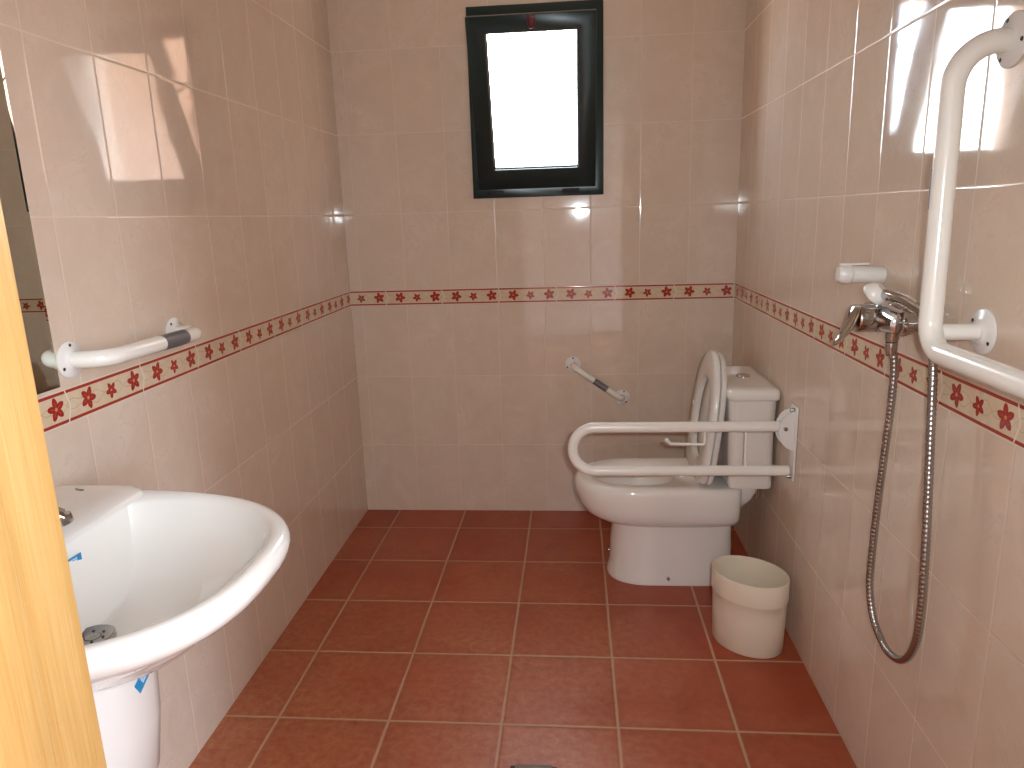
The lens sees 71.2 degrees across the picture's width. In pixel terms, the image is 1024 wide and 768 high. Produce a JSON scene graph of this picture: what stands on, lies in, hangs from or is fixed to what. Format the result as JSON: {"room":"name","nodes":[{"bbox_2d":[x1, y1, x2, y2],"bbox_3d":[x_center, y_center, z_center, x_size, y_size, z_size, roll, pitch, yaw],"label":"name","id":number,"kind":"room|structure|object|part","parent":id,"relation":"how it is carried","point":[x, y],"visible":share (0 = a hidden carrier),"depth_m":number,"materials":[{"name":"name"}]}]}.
{"room":"accessible bathroom","nodes":[
{"label":"accessible bathroom","id":0,"kind":"room"},
{"bbox_2d":[0,0,367,767],"bbox_3d":[-0.880,-0.310,1.833,0.120,2.460,2.580,-1,13,5],"label":"wall","id":1,"kind":"structure","parent":0,"point":[179,159],"depth_m":1.88,"materials":[{"name":"tile"}]},
{"bbox_2d":[0,52,59,394],"bbox_3d":[-0.899,-0.404,0.918,0.005,0.999,0.666,-1,13,5],"label":"mirror","id":2,"kind":"object","parent":1,"relation":"attached to","point":[13,198],"visible":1,"depth_m":1.27,"materials":[{"name":"clear glass"}]},
{"bbox_2d":[56,317,201,377],"bbox_3d":[-0.796,-0.087,1.562,0.089,0.078,0.445,-1,13,5],"label":"grab bar","id":3,"kind":"object","parent":1,"relation":"attached to","point":[70,360],"visible":1,"depth_m":1.42,"materials":[{"name":"white plastic"}]},
{"bbox_2d":[54,485,290,767],"bbox_3d":[-0.608,0.490,1.117,0.529,0.508,0.570,-1,13,5],"label":"washbasin","id":4,"kind":"object","parent":1,"relation":"attached to","point":[155,574],"visible":0.77,"depth_m":1.18,"materials":[{"name":"white ceramic"}]},
{"bbox_2d":[58,507,73,526],"bbox_3d":[-0.755,0.188,1.082,0.146,0.110,0.052,-8,14,-24],"label":"tap","id":5,"kind":"object","parent":4,"relation":"on","point":[66,517],"visible":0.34,"depth_m":1.12,"materials":[{"name":"silver metal"}]},
{"bbox_2d":[66,490,290,691],"bbox_3d":[-0.612,0.343,1.083,0.528,0.172,0.570,-1,13,5],"label":"basin","id":6,"kind":"object","parent":4,"relation":"in","point":[155,574],"depth_m":1.20,"materials":[{"name":"white ceramic"}]},
{"bbox_2d":[189,510,856,767],"bbox_3d":[0.038,0.931,2.069,1.882,0.120,2.900,-1,13,5],"label":"floor","id":7,"kind":"structure","parent":0,"point":[430,638],"depth_m":2.14,"materials":[{"name":"tile"}]},
{"bbox_2d":[510,764,556,767],"bbox_3d":[0.048,0.951,1.705,0.114,0.006,0.117,-1,13,5],"label":"floor drain","id":8,"kind":"object","parent":7,"relation":"on","point":[516,765],"visible":1,"depth_m":1.75,"materials":[{"name":"metal"}]},
{"bbox_2d":[575,351,780,585],"bbox_3d":[0.565,0.296,2.612,0.672,0.837,0.414,-1,13,5],"label":"toilet","id":9,"kind":"object","parent":7,"relation":"on","point":[666,530],"visible":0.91,"depth_m":2.50,"materials":[{"name":"white ceramic"}]},
{"bbox_3d":[0.522,0.406,2.642,0.578,0.168,0.362,-1,13,5],"label":"bowl","id":10,"kind":"part","parent":9,"relation":"part of","materials":[{"name":"white ceramic"}]},
{"bbox_3d":[0.707,0.106,2.555,0.073,0.449,0.372,-1,13,5],"label":"seat lid","id":11,"kind":"part","parent":9,"relation":"part of","materials":[{"name":"plastic"}]},
{"bbox_3d":[0.806,-0.009,2.519,0.169,0.038,0.414,-1,13,5],"label":"cistern lid","id":12,"kind":"part","parent":9,"relation":"part of","materials":[{"name":"white ceramic"}]},
{"bbox_2d":[711,555,789,658],"bbox_3d":[0.734,0.690,2.222,0.217,0.238,0.211,-1,13,5],"label":"waste bin","id":13,"kind":"object","parent":7,"relation":"on","point":[750,595],"visible":1,"depth_m":2.16,"materials":[{"name":"beige plastic"}]},
{"bbox_2d":[326,0,745,510],"bbox_3d":[0.112,-0.637,3.093,1.882,2.460,0.180,-1,13,5],"label":"wall","id":14,"kind":"structure","parent":0,"point":[469,313],"depth_m":3.03,"materials":[{"name":"tile"}]},
{"bbox_2d":[465,0,603,198],"bbox_3d":[0.088,-1.108,2.779,0.538,0.731,0.326,-1,13,5],"label":"window","id":15,"kind":"structure","parent":14,"relation":"in","point":[586,177],"depth_m":2.80,"materials":[{"name":"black metal"}]},
{"bbox_2d":[565,356,629,404],"bbox_3d":[0.370,-0.008,3.092,0.280,0.218,0.071,-1,13,5],"label":"grab bar","id":16,"kind":"object","parent":14,"relation":"attached to","point":[573,364],"visible":1,"depth_m":3.07,"materials":[{"name":"white plastic"}]},
{"bbox_2d":[732,0,1023,767],"bbox_3d":[0.875,-0.329,1.677,0.120,2.460,2.580,-1,13,5],"label":"wall","id":17,"kind":"structure","parent":0,"point":[840,97],"depth_m":1.55,"materials":[{"name":"tile"}]},
{"bbox_2d":[568,403,798,481],"bbox_3d":[0.520,0.183,2.226,0.693,0.235,0.060,-1,13,5],"label":"rail","id":18,"kind":"object","parent":17,"relation":"attached to","point":[785,428],"visible":1,"depth_m":2.21,"materials":[{"name":"white plastic"}]},
{"bbox_3d":[0.722,0.200,2.213,0.008,0.143,0.008,-1,13,5],"label":"cross rod","id":19,"kind":"part","parent":18,"relation":"part of","materials":[{"name":"white metal"}]},
{"bbox_3d":[0.861,0.179,2.196,0.008,0.235,0.060,-1,13,5],"label":"wall plate","id":20,"kind":"part","parent":18,"relation":"part of","materials":[{"name":"white metal"}]},
{"bbox_2d":[835,262,886,283],"bbox_3d":[0.755,-0.240,1.551,0.099,0.046,0.041,-1,13,5],"label":"holder","id":21,"kind":"object","parent":17,"relation":"attached to","point":[846,273],"visible":1,"depth_m":1.54,"materials":[{"name":"white plastic"}]},
{"bbox_2d":[832,302,917,345],"bbox_3d":[0.717,-0.119,1.421,0.152,0.085,0.214,-1,13,5],"label":"shower mixer","id":22,"kind":"object","parent":17,"relation":"attached to","point":[891,319],"visible":0.89,"depth_m":1.39,"materials":[{"name":"silver metal"}]},
{"bbox_3d":[0.670,-0.116,1.422,0.050,0.081,0.050,-8,15,-25],"label":"lever","id":23,"kind":"part","parent":22,"relation":"part of","materials":[{"name":"silver metal"}]},
{"bbox_2d":[863,282,919,316],"bbox_3d":[0.717,-0.152,1.331,0.046,0.058,0.208,-2,13,-1],"label":"shower","id":24,"kind":"object","parent":22,"relation":"on","point":[877,293],"visible":0.77,"depth_m":1.36,"materials":[{"name":"silver metal"}]},
{"bbox_3d":[0.729,-0.142,1.313,0.021,0.046,0.168,-2,13,-2],"label":"handle","id":25,"kind":"part","parent":24,"relation":"part of","materials":[{"name":"silver metal"}]},
{"bbox_2d":[866,342,937,663],"bbox_3d":[0.752,0.220,1.378,0.037,0.698,0.233,-1,13,2],"label":"shower hose","id":26,"kind":"object","parent":22,"relation":"hanging from","point":[891,348],"visible":0.94,"depth_m":1.35,"materials":[{"name":"metal"}]},
{"bbox_2d":[918,10,1023,399],"bbox_3d":[0.691,-0.225,0.857,0.103,0.549,0.666,-1,13,5],"label":"grab bar","id":27,"kind":"object","parent":17,"relation":"attached to","point":[1007,41],"visible":1,"depth_m":1.11,"materials":[{"name":"white plastic"}]},
{"bbox_3d":[-0.116,-0.007,0.436,1.882,2.460,0.140,-1,13,5],"label":"wall","id":28,"kind":"structure","parent":0,"visible":0},
{"bbox_2d":[0,200,106,767],"bbox_3d":[0.038,0.159,0.465,0.999,2.115,0.166,-1,13,5],"label":"door","id":29,"kind":"structure","parent":28,"relation":"in","point":[49,719],"depth_m":0.53,"materials":[{"name":"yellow wood"}]}
]}

